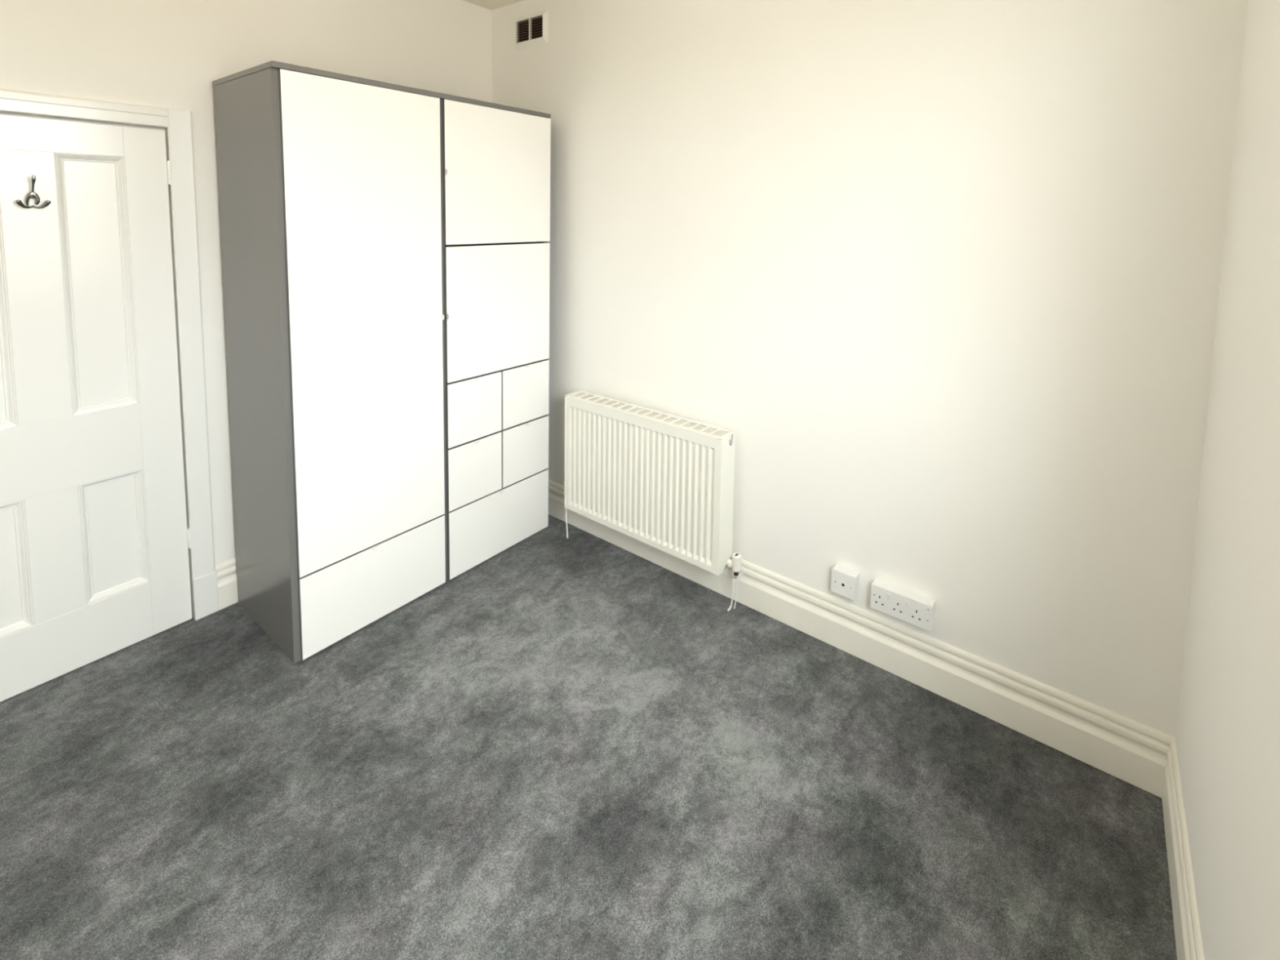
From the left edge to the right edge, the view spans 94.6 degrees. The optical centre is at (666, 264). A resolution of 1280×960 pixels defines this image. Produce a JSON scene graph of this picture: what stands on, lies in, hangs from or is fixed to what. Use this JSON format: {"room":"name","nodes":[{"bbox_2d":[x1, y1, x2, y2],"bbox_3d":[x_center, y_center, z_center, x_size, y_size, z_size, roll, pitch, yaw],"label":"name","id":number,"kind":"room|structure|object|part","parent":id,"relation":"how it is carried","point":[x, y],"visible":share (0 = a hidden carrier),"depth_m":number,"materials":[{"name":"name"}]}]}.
{"room":"bedroom","nodes":[
{"label":"bedroom","id":0,"kind":"room"},
{"bbox_2d":[0,0,492,619],"bbox_3d":[-2.081,0.056,2.165,0.160,2.813,3.350,5,6,36],"label":"wall","id":1,"kind":"structure","parent":0,"point":[164,54],"depth_m":2.36,"materials":[{"name":"paint"}]},
{"bbox_2d":[0,114,191,702],"bbox_3d":[-2.114,0.487,2.013,0.104,1.951,0.737,5,6,36],"label":"door","id":2,"kind":"structure","parent":1,"relation":"in","point":[95,535],"depth_m":2.10,"materials":[{"name":"white paint"}]},
{"bbox_3d":[-2.233,0.088,1.874,0.013,0.915,0.178,5,6,36],"label":"panel","id":3,"kind":"part","parent":2,"relation":"part of","materials":[{"name":"white paint"}]},
{"bbox_3d":[-2.221,0.089,1.865,0.020,0.915,0.178,5,6,36],"label":"moulding","id":4,"kind":"part","parent":2,"relation":"part of","materials":[{"name":"white paint"}]},
{"bbox_3d":[-2.249,1.022,1.955,0.013,0.452,0.178,5,6,36],"label":"panel","id":5,"kind":"part","parent":2,"relation":"part of","materials":[{"name":"white paint"}]},
{"bbox_3d":[-2.237,1.023,1.946,0.020,0.452,0.178,5,6,36],"label":"moulding","id":6,"kind":"part","parent":2,"relation":"part of","materials":[{"name":"white paint"}]},
{"bbox_2d":[15,174,50,208],"bbox_3d":[-2.084,-0.239,1.938,0.062,0.110,0.055,0,5,-12],"label":"coat hook","id":7,"kind":"object","parent":2,"relation":"attached to","point":[32,194],"visible":1,"depth_m":1.94,"materials":[{"name":"silver metal"}]},
{"bbox_3d":[-2.127,-0.431,1.949,0.039,0.110,0.487,5,6,36],"label":"rail","id":8,"kind":"part","parent":2,"relation":"part of","materials":[{"name":"white paint"}]},
{"bbox_3d":[-2.146,0.661,2.044,0.039,0.254,0.487,5,6,36],"label":"rail","id":9,"kind":"part","parent":2,"relation":"part of","materials":[{"name":"white paint"}]},
{"bbox_3d":[-2.158,1.348,2.103,0.039,0.220,0.487,5,6,36],"label":"rail","id":10,"kind":"part","parent":2,"relation":"part of","materials":[{"name":"white paint"}]},
{"bbox_3d":[-2.049,0.070,2.121,0.013,0.915,0.178,5,6,36],"label":"panel","id":11,"kind":"part","parent":2,"relation":"part of","materials":[{"name":"white paint"}]},
{"bbox_3d":[-2.037,0.071,2.112,0.020,0.915,0.178,5,6,36],"label":"moulding","id":12,"kind":"part","parent":2,"relation":"part of","materials":[{"name":"white paint"}]},
{"bbox_3d":[-2.065,1.004,2.202,0.013,0.452,0.178,5,6,36],"label":"panel","id":13,"kind":"part","parent":2,"relation":"part of","materials":[{"name":"white paint"}]},
{"bbox_3d":[-2.053,1.004,2.193,0.020,0.452,0.178,5,6,36],"label":"moulding","id":14,"kind":"part","parent":2,"relation":"part of","materials":[{"name":"white paint"}]},
{"bbox_2d":[0,88,218,620],"bbox_3d":[-2.141,0.447,2.025,0.082,2.036,0.894,5,6,36],"label":"trim","id":15,"kind":"structure","parent":1,"relation":"attached to","point":[179,123],"depth_m":2.30,"materials":[{"name":"white paint"}]},
{"bbox_3d":[-1.875,0.338,2.326,0.016,1.861,0.075,5,6,36],"label":"casing leg","id":16,"kind":"part","parent":15,"relation":"part of","materials":[{"name":"white paint"}]},
{"bbox_2d":[215,558,238,610],"bbox_3d":[-1.457,1.302,2.998,0.017,0.188,1.384,5,6,36],"label":"baseboard","id":17,"kind":"structure","parent":1,"relation":"attached to","point":[227,583],"depth_m":2.47,"materials":[{"name":"beige paint"}]},
{"bbox_2d":[462,0,524,10],"bbox_3d":[-0.692,-1.309,1.030,3.557,0.150,3.670,5,6,36],"label":"ceiling","id":18,"kind":"structure","parent":0,"point":[491,5],"depth_m":3.22,"materials":[{"name":"white paint"}]},
{"bbox_2d":[563,520,1160,798],"bbox_3d":[-0.743,1.638,1.285,3.557,0.140,3.670,5,6,36],"label":"floor","id":19,"kind":"structure","parent":0,"point":[563,521],"depth_m":2.08,"materials":[{"name":"grey carpet"}]},
{"bbox_2d":[0,514,1177,959],"bbox_3d":[-0.813,1.558,1.323,3.150,0.010,3.330,5,6,36],"label":"carpet","id":20,"kind":"object","parent":19,"relation":"on","point":[574,747],"visible":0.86,"depth_m":1.68,"materials":[{"name":"grey carpet"}]},
{"bbox_2d":[212,60,551,663],"bbox_3d":[-1.198,0.340,2.727,0.596,2.162,1.238,5,6,36],"label":"wardrobe","id":21,"kind":"object","parent":20,"relation":"on","point":[388,368],"visible":1,"depth_m":2.34,"materials":[{"name":"white wood"}]},
{"bbox_3d":[-1.569,0.385,2.252,0.557,2.142,0.024,5,6,36],"label":"panel","id":22,"kind":"part","parent":21,"relation":"part of","materials":[{"name":"grey wood"}]},
{"bbox_3d":[-1.152,0.222,2.314,0.016,1.811,0.596,5,6,36],"label":"door","id":23,"kind":"part","parent":21,"relation":"part of","materials":[{"name":"white wood"}]},
{"bbox_3d":[-1.173,1.287,2.403,0.016,0.313,0.588,5,6,36],"label":"drawer","id":24,"kind":"part","parent":21,"relation":"part of","materials":[{"name":"white wood"}]},
{"bbox_3d":[-1.169,1.136,2.366,0.016,0.006,0.026,5,6,36],"label":"handle","id":25,"kind":"part","parent":21,"relation":"part of","materials":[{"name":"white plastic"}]},
{"bbox_3d":[-1.183,-0.728,2.637,0.575,0.020,1.238,5,6,36],"label":"panel","id":26,"kind":"part","parent":21,"relation":"part of","materials":[{"name":"grey wood"}]},
{"bbox_3d":[-1.434,0.316,2.901,0.005,2.111,1.187,5,6,36],"label":"panel","id":27,"kind":"part","parent":21,"relation":"part of","materials":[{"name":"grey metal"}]},
{"bbox_3d":[-0.887,0.664,2.721,0.016,0.288,0.290,5,6,36],"label":"drawer","id":28,"kind":"part","parent":21,"relation":"part of","materials":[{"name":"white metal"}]},
{"bbox_3d":[-0.893,0.956,2.745,0.016,0.284,0.290,5,6,36],"label":"drawer","id":29,"kind":"part","parent":21,"relation":"part of","materials":[{"name":"white wood"}]},
{"bbox_3d":[-0.774,-0.409,2.755,0.016,0.616,0.597,5,6,36],"label":"door","id":30,"kind":"part","parent":21,"relation":"part of","materials":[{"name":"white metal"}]},
{"bbox_3d":[-0.787,0.205,2.805,0.016,0.598,0.595,5,6,36],"label":"door","id":31,"kind":"part","parent":21,"relation":"part of","materials":[{"name":"white wood"}]},
{"bbox_3d":[-0.810,1.251,2.890,0.016,0.313,0.589,5,6,36],"label":"drawer","id":32,"kind":"part","parent":21,"relation":"part of","materials":[{"name":"white wood"}]},
{"bbox_3d":[-0.853,0.314,3.213,0.557,2.142,0.041,5,6,36],"label":"panel","id":33,"kind":"part","parent":21,"relation":"part of","materials":[{"name":"white wood"}]},
{"bbox_3d":[-0.715,0.939,2.984,0.016,0.284,0.295,5,6,36],"label":"drawer","id":34,"kind":"part","parent":21,"relation":"part of","materials":[{"name":"white wood"}]},
{"bbox_3d":[-0.709,0.646,2.960,0.016,0.288,0.296,5,6,36],"label":"drawer","id":35,"kind":"part","parent":21,"relation":"part of","materials":[{"name":"white wood"}]},
{"bbox_2d":[491,0,1247,737],"bbox_3d":[0.329,0.063,2.562,3.557,2.813,0.160,5,6,36],"label":"wall","id":36,"kind":"structure","parent":0,"point":[944,276],"depth_m":2.04,"materials":[{"name":"paint"}]},
{"bbox_2d":[515,8,548,50],"bbox_3d":[-0.725,-1.249,3.150,0.262,0.174,0.029,5,6,36],"label":"air vent","id":37,"kind":"object","parent":36,"relation":"in","point":[533,33],"visible":1,"depth_m":3.14,"materials":[{"name":"paint"}]},
{"bbox_3d":[-0.719,-1.254,3.162,0.214,0.113,0.003,5,6,36],"label":"plate","id":38,"kind":"part","parent":37,"relation":"part of","materials":[{"name":"black"}]},
{"bbox_2d":[564,390,743,578],"bbox_3d":[-0.106,0.990,2.759,1.034,0.629,0.147,5,6,36],"label":"radiator","id":39,"kind":"object","parent":36,"relation":"attached to","point":[664,483],"visible":1,"depth_m":2.64,"materials":[{"name":"white metal"}]},
{"bbox_2d":[565,508,568,537],"bbox_3d":[-0.516,1.322,3.059,0.031,0.159,0.077,1,5,3],"label":"pipe","id":40,"kind":"object","parent":39,"relation":"hanging from","point":[566,508],"visible":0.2,"depth_m":3.04,"materials":[{"name":"white plastic"}]},
{"bbox_2d":[564,390,734,439],"bbox_3d":[-0.111,0.681,2.716,0.912,0.006,0.109,5,6,36],"label":"grille","id":41,"kind":"object","parent":39,"relation":"attached to","point":[686,428],"depth_m":2.67,"materials":[{"name":"white metal"}]},
{"bbox_3d":[-0.090,0.968,2.776,0.892,0.558,0.018,5,6,36],"label":"panel","id":42,"kind":"part","parent":39,"relation":"part of","materials":[{"name":"white metal"}]},
{"bbox_2d":[727,573,739,610],"bbox_3d":[0.284,1.390,2.496,0.048,0.158,0.032,-3,6,-39],"label":"pipe","id":43,"kind":"object","parent":39,"relation":"attached to","point":[733,580],"visible":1,"depth_m":2.49,"materials":[{"name":"white plastic"}]},
{"bbox_2d":[831,564,859,600],"bbox_3d":[0.682,1.214,2.255,0.094,0.094,0.047,5,6,36],"label":"socket","id":44,"kind":"object","parent":36,"relation":"attached to","point":[845,580],"visible":1,"depth_m":2.24,"materials":[{"name":"white plastic"}]},
{"bbox_2d":[548,480,1174,798],"bbox_3d":[0.209,1.363,2.637,3.127,0.188,0.017,5,6,36],"label":"baseboard","id":45,"kind":"structure","parent":36,"relation":"attached to","point":[1132,752],"depth_m":2.07,"materials":[{"name":"beige paint"}]},
{"bbox_2d":[870,578,935,631],"bbox_3d":[0.849,1.228,2.130,0.213,0.094,0.049,5,6,36],"label":"wall socket","id":46,"kind":"object","parent":36,"relation":"attached to","point":[917,610],"visible":1,"depth_m":2.11,"materials":[{"name":"white plastic"}]},
{"bbox_2d":[886,593,890,599],"bbox_3d":[0.802,1.204,2.136,0.011,0.022,0.004,5,6,36],"label":"rocker switch","id":47,"kind":"object","parent":46,"relation":"attached to","point":[888,595],"depth_m":2.13,"materials":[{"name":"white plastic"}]},
{"bbox_2d":[1174,0,1279,959],"bbox_3d":[0.601,0.275,0.183,0.270,2.813,3.350,5,6,36],"label":"wall","id":48,"kind":"structure","parent":0,"point":[1227,735],"depth_m":1.19,"materials":[{"name":"paint"}]},
{"bbox_2d":[1161,741,1204,959],"bbox_3d":[0.458,1.563,0.373,0.017,0.188,3.332,5,6,36],"label":"baseboard","id":49,"kind":"structure","parent":48,"relation":"attached to","point":[1188,944],"depth_m":1.42,"materials":[{"name":"beige paint"}]}
]}

